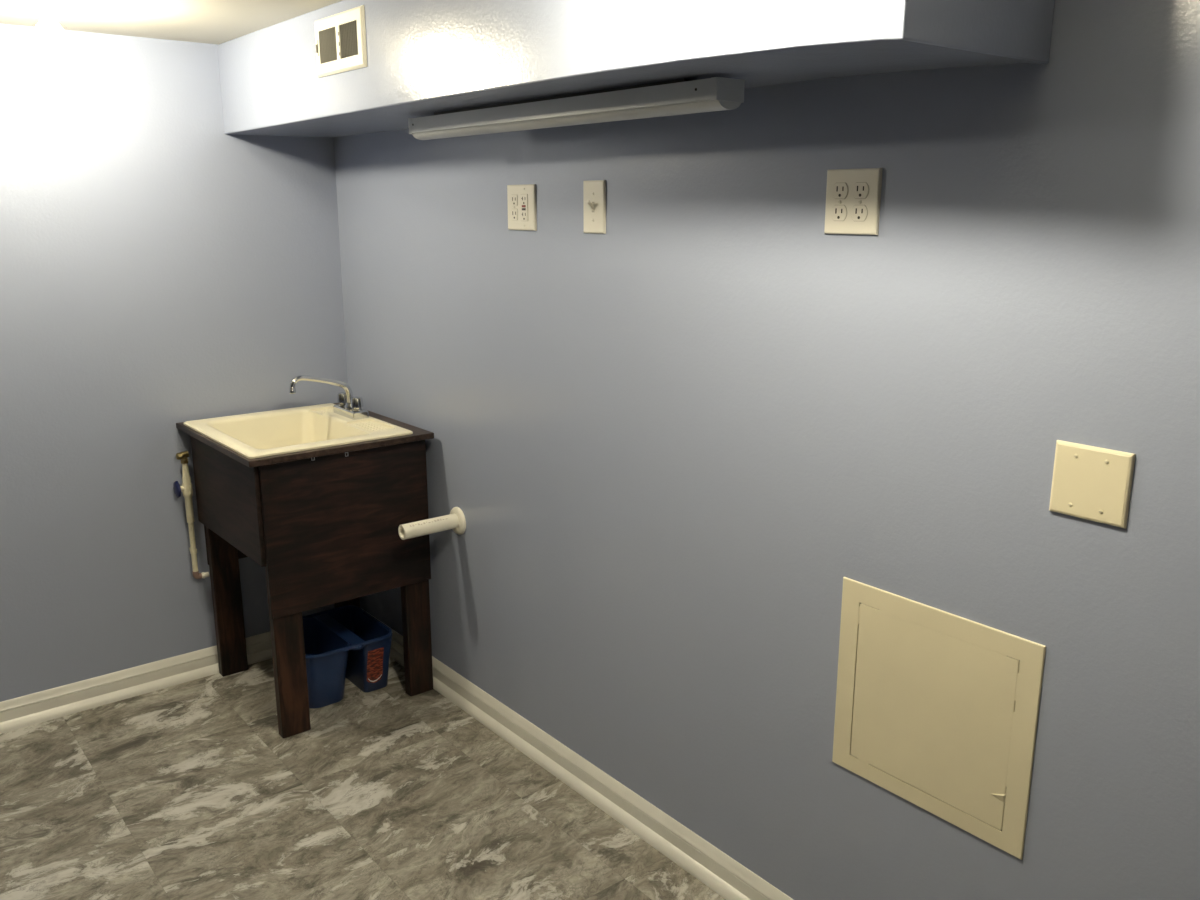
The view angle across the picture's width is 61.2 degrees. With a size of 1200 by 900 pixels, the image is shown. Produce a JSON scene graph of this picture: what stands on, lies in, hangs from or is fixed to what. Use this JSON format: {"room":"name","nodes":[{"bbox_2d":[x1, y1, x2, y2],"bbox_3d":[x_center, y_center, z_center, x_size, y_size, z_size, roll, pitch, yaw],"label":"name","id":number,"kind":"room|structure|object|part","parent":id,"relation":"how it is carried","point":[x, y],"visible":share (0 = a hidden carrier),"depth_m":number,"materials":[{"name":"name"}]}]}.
{"room":"laundry room","nodes":[
{"label":"laundry room","id":0,"kind":"room"},
{"bbox_2d":[0,0,341,43],"bbox_3d":[-1.042,-0.262,-1.169,6.200,0.100,7.200,-11,17,-37],"label":"ceiling","id":1,"kind":"structure","parent":0,"point":[199,21],"depth_m":2.64,"materials":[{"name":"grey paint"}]},
{"bbox_2d":[22,0,69,50],"bbox_3d":[-1.315,-1.015,2.419,0.090,0.118,0.100,-11,17,-37],"label":"light bulb","id":2,"kind":"object","parent":1,"relation":"attached to","point":[49,34],"visible":1,"depth_m":2.40,"materials":[{"name":"white glass"}]},
{"bbox_3d":[-1.315,-1.000,2.423,0.068,0.086,0.068,-11,17,-37],"label":"bulb","id":3,"kind":"part","parent":2,"relation":"part of","materials":[{"name":"white glass"}]},
{"bbox_2d":[217,0,1054,137],"bbox_3d":[-0.254,-0.906,2.300,0.362,0.275,2.488,-11,17,-37],"label":"soffit","id":4,"kind":"structure","parent":1,"relation":"attached to","point":[425,58],"depth_m":1.81,"materials":[{"name":"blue paint"}]},
{"bbox_2d":[314,5,366,77],"bbox_3d":[-0.635,-0.988,2.461,0.013,0.134,0.268,-11,17,-37],"label":"ceiling vent","id":5,"kind":"object","parent":4,"relation":"in","point":[340,38],"visible":1,"depth_m":2.45,"materials":[{"name":"white plastic"}]},
{"bbox_3d":[-0.710,-1.009,2.546,0.005,0.038,0.008,-11,17,-37],"label":"damper lever","id":6,"kind":"part","parent":5,"relation":"part of","materials":[{"name":"grey"}]},
{"bbox_2d":[408,77,744,139],"bbox_3d":[-0.115,-0.719,2.163,0.068,0.060,1.090,-11,17,-37],"label":"strip light","id":7,"kind":"object","parent":4,"relation":"attached to","point":[677,96],"visible":1,"depth_m":2.00,"materials":[{"name":"white"}]},
{"bbox_3d":[-0.115,-0.743,2.157,0.034,0.010,0.890,-11,17,-37],"label":"mounting plate","id":8,"kind":"part","parent":7,"relation":"part of","materials":[{"name":"black"}]},
{"bbox_2d":[412,100,741,139],"bbox_3d":[-0.114,-0.696,2.167,0.058,0.014,1.083,-11,17,-37],"label":"diffuser","id":9,"kind":"object","parent":7,"relation":"attached to","point":[635,109],"depth_m":2.05,"materials":[{"name":"grey plastic"}]},
{"bbox_2d":[0,24,360,701],"bbox_3d":[-3.261,0.122,1.770,6.000,2.023,0.107,-11,17,-37],"label":"wall","id":10,"kind":"structure","parent":0,"point":[161,267],"depth_m":3.11,"materials":[{"name":"blue paint"}]},
{"bbox_2d":[0,632,271,733],"bbox_3d":[-3.223,1.073,1.950,6.000,0.089,0.028,-11,17,-37],"label":"baseboard","id":11,"kind":"structure","parent":10,"relation":"attached to","point":[42,706],"depth_m":3.25,"materials":[{"name":"white wood"}]},
{"bbox_2d":[173,451,208,578],"bbox_3d":[-1.328,0.216,3.286,0.078,0.435,0.057,-11,17,-37],"label":"supply pipe","id":12,"kind":"object","parent":10,"relation":"attached to","point":[186,488],"visible":1,"depth_m":3.27,"materials":[{"name":"beige plastic"}]},
{"bbox_2d":[0,657,725,899],"bbox_3d":[-1.042,1.802,-0.672,6.200,0.100,7.200,-11,17,-37],"label":"floor","id":13,"kind":"structure","parent":0,"point":[191,790],"depth_m":2.65,"materials":[{"name":"tile"}]},
{"bbox_2d":[176,403,433,737],"bbox_3d":[-0.928,0.354,3.261,0.570,0.872,0.642,-11,17,-37],"label":"stand","id":14,"kind":"object","parent":13,"relation":"on","point":[323,524],"visible":0.81,"depth_m":3.02,"materials":[{"name":"brown wood"}]},
{"bbox_3d":[-1.098,0.117,3.457,0.510,0.466,0.012,-11,17,-37],"label":"panel","id":15,"kind":"part","parent":14,"relation":"part of","materials":[{"name":"brown wood"}]},
{"bbox_3d":[-1.248,0.483,3.390,0.088,0.562,0.036,-11,17,-37],"label":"leg","id":16,"kind":"part","parent":14,"relation":"part of","materials":[{"name":"brown wood"}]},
{"bbox_3d":[-1.127,0.131,3.062,0.019,0.309,0.555,-11,17,-37],"label":"panel","id":17,"kind":"part","parent":14,"relation":"part of","materials":[{"name":"brown wood"}]},
{"bbox_3d":[-0.920,0.578,2.993,0.088,0.562,0.037,-11,17,-37],"label":"leg","id":18,"kind":"part","parent":14,"relation":"part of","materials":[{"name":"brown wood"}]},
{"bbox_2d":[184,403,412,458],"bbox_3d":[-0.942,0.075,3.173,0.504,0.306,0.582,-11,17,-37],"label":"utility sink","id":19,"kind":"object","parent":14,"relation":"in","point":[282,431],"visible":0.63,"depth_m":3.26,"materials":[{"name":"beige plastic"}]},
{"bbox_2d":[289,375,368,419],"bbox_3d":[-0.879,-0.173,3.232,0.228,0.147,0.156,-11,17,-37],"label":"faucet","id":20,"kind":"object","parent":19,"relation":"on","point":[349,406],"visible":1,"depth_m":3.25,"materials":[{"name":"silver metal"}]},
{"bbox_3d":[-0.884,-0.183,3.226,0.212,0.125,0.025,-11,17,-37],"label":"spout","id":21,"kind":"part","parent":20,"relation":"part of","materials":[{"name":"silver metal"}]},
{"bbox_3d":[-0.843,-0.172,3.329,0.040,0.034,0.039,-11,17,-37],"label":"handle","id":22,"kind":"part","parent":20,"relation":"part of","materials":[{"name":"silver metal"}]},
{"bbox_3d":[-0.779,-0.154,3.252,0.040,0.034,0.039,-11,17,-37],"label":"handle","id":23,"kind":"part","parent":20,"relation":"part of","materials":[{"name":"silver metal"}]},
{"bbox_3d":[-0.779,-0.134,3.257,0.034,0.012,0.034,-11,17,-37],"label":"handle stem","id":24,"kind":"part","parent":20,"relation":"part of","materials":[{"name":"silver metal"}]},
{"bbox_3d":[-0.743,0.222,3.021,0.519,0.466,0.012,-11,17,-37],"label":"panel","id":25,"kind":"part","parent":14,"relation":"part of","materials":[{"name":"brown wood"}]},
{"bbox_3d":[-0.917,0.420,3.647,0.085,0.562,0.036,-11,17,-37],"label":"leg","id":26,"kind":"part","parent":14,"relation":"part of","materials":[{"name":"brown wood"}]},
{"bbox_3d":[-0.590,0.516,3.250,0.085,0.562,0.037,-11,17,-37],"label":"leg","id":27,"kind":"part","parent":14,"relation":"part of","materials":[{"name":"brown wood"}]},
{"bbox_2d":[303,605,391,708],"bbox_3d":[-0.875,0.683,3.327,0.312,0.202,0.333,-11,17,-37],"label":"bucket","id":28,"kind":"object","parent":13,"relation":"on","point":[341,642],"visible":0.84,"depth_m":3.30,"materials":[{"name":"blue plastic"}]},
{"bbox_2d":[303,618,348,708],"bbox_3d":[-0.933,0.695,3.288,0.153,0.196,0.307,-11,17,-37],"label":"tub","id":29,"kind":"object","parent":28,"relation":"in","point":[326,646],"depth_m":3.21,"materials":[{"name":"blue plastic"}]},
{"bbox_2d":[326,608,391,692],"bbox_3d":[-0.802,0.671,3.391,0.102,0.196,0.307,-11,17,-37],"label":"tub","id":30,"kind":"object","parent":28,"relation":"in","point":[367,668],"depth_m":3.32,"materials":[{"name":"blue plastic"}]},
{"bbox_2d":[334,0,1199,899],"bbox_3d":[1.337,0.323,0.934,0.100,2.023,7.200,-11,17,-37],"label":"wall","id":31,"kind":"structure","parent":0,"point":[667,441],"depth_m":1.96,"materials":[{"name":"blue paint"}]},
{"bbox_2d":[398,507,465,539],"bbox_3d":[-0.507,0.230,3.037,0.193,0.086,0.086,-11,17,-37],"label":"drain pipe","id":32,"kind":"object","parent":31,"relation":"attached to","point":[456,520],"visible":1,"depth_m":3.03,"materials":[{"name":"white plastic"}]},
{"bbox_2d":[507,184,536,230],"bbox_3d":[-0.202,-0.620,2.592,0.010,0.114,0.124,-11,17,-37],"label":"wall outlet","id":33,"kind":"object","parent":31,"relation":"attached to","point":[522,210],"visible":1,"depth_m":2.58,"materials":[{"name":"white plastic"}]},
{"bbox_2d":[511,209,517,219],"bbox_3d":[-0.221,-0.607,2.615,0.001,0.028,0.029,-11,17,-37],"label":"receptacle","id":34,"kind":"object","parent":33,"relation":"attached to","point":[514,212],"depth_m":2.61,"materials":[{"name":"beige plastic"}]},
{"bbox_2d":[511,195,517,205],"bbox_3d":[-0.221,-0.642,2.606,0.001,0.028,0.029,-11,17,-37],"label":"receptacle","id":35,"kind":"object","parent":33,"relation":"attached to","point":[514,198],"depth_m":2.60,"materials":[{"name":"beige plastic"}]},
{"bbox_2d":[520,194,527,220],"bbox_3d":[-0.193,-0.616,2.577,0.001,0.066,0.032,-11,17,-37],"label":"receptacle","id":36,"kind":"object","parent":33,"relation":"attached to","point":[523,197],"depth_m":2.58,"materials":[{"name":"beige plastic"}]},
{"bbox_2d":[361,608,793,899],"bbox_3d":[1.287,1.273,1.122,0.028,0.089,7.000,-11,17,-37],"label":"baseboard","id":37,"kind":"structure","parent":31,"relation":"attached to","point":[714,868],"depth_m":2.66,"materials":[{"name":"white wood"}]},
{"bbox_2d":[583,180,605,233],"bbox_3d":[-0.020,-0.566,2.360,0.023,0.120,0.079,-11,17,-37],"label":"light switch","id":38,"kind":"object","parent":31,"relation":"attached to","point":[594,192],"visible":1,"depth_m":2.36,"materials":[{"name":"white plastic"}]},
{"bbox_2d":[824,168,882,234],"bbox_3d":[0.448,-0.441,1.802,0.008,0.114,0.116,-11,17,-37],"label":"wall outlet","id":39,"kind":"object","parent":31,"relation":"attached to","point":[853,196],"visible":1,"depth_m":1.80,"materials":[{"name":"white plastic"}]},
{"bbox_2d":[831,205,846,220],"bbox_3d":[0.430,-0.426,1.824,0.001,0.027,0.034,-11,17,-37],"label":"receptacle","id":40,"kind":"object","parent":39,"relation":"attached to","point":[838,212],"depth_m":1.82,"materials":[{"name":"beige plastic"}]},
{"bbox_2d":[832,183,847,198],"bbox_3d":[0.430,-0.464,1.815,0.001,0.027,0.034,-11,17,-37],"label":"receptacle","id":41,"kind":"object","parent":39,"relation":"attached to","point":[839,190],"depth_m":1.81,"materials":[{"name":"beige plastic"}]},
{"bbox_2d":[851,205,867,220],"bbox_3d":[0.458,-0.418,1.790,0.001,0.028,0.036,-11,17,-37],"label":"receptacle","id":42,"kind":"object","parent":39,"relation":"attached to","point":[858,212],"depth_m":1.79,"materials":[{"name":"beige plastic"}]},
{"bbox_2d":[852,182,868,198],"bbox_3d":[0.458,-0.456,1.781,0.002,0.028,0.036,-11,17,-37],"label":"receptacle","id":43,"kind":"object","parent":39,"relation":"attached to","point":[860,190],"depth_m":1.78,"materials":[{"name":"beige plastic"}]},
{"bbox_2d":[832,577,1045,859],"bbox_3d":[0.592,0.472,1.837,0.008,0.393,0.404,-11,17,-37],"label":"access panel","id":44,"kind":"object","parent":31,"relation":"attached to","point":[937,709],"visible":1,"depth_m":1.82,"materials":[{"name":"beige plastic"}]},
{"bbox_3d":[0.594,0.474,1.837,0.003,0.318,0.321,-11,17,-37],"label":"door","id":45,"kind":"part","parent":44,"relation":"part of","materials":[{"name":"beige plastic"}]},
{"bbox_2d":[1049,440,1135,528],"bbox_3d":[0.744,0.051,1.540,0.009,0.114,0.118,-11,17,-37],"label":"blank plate","id":46,"kind":"object","parent":31,"relation":"attached to","point":[1092,483],"visible":1,"depth_m":1.53,"materials":[{"name":"beige plastic"}]}
]}

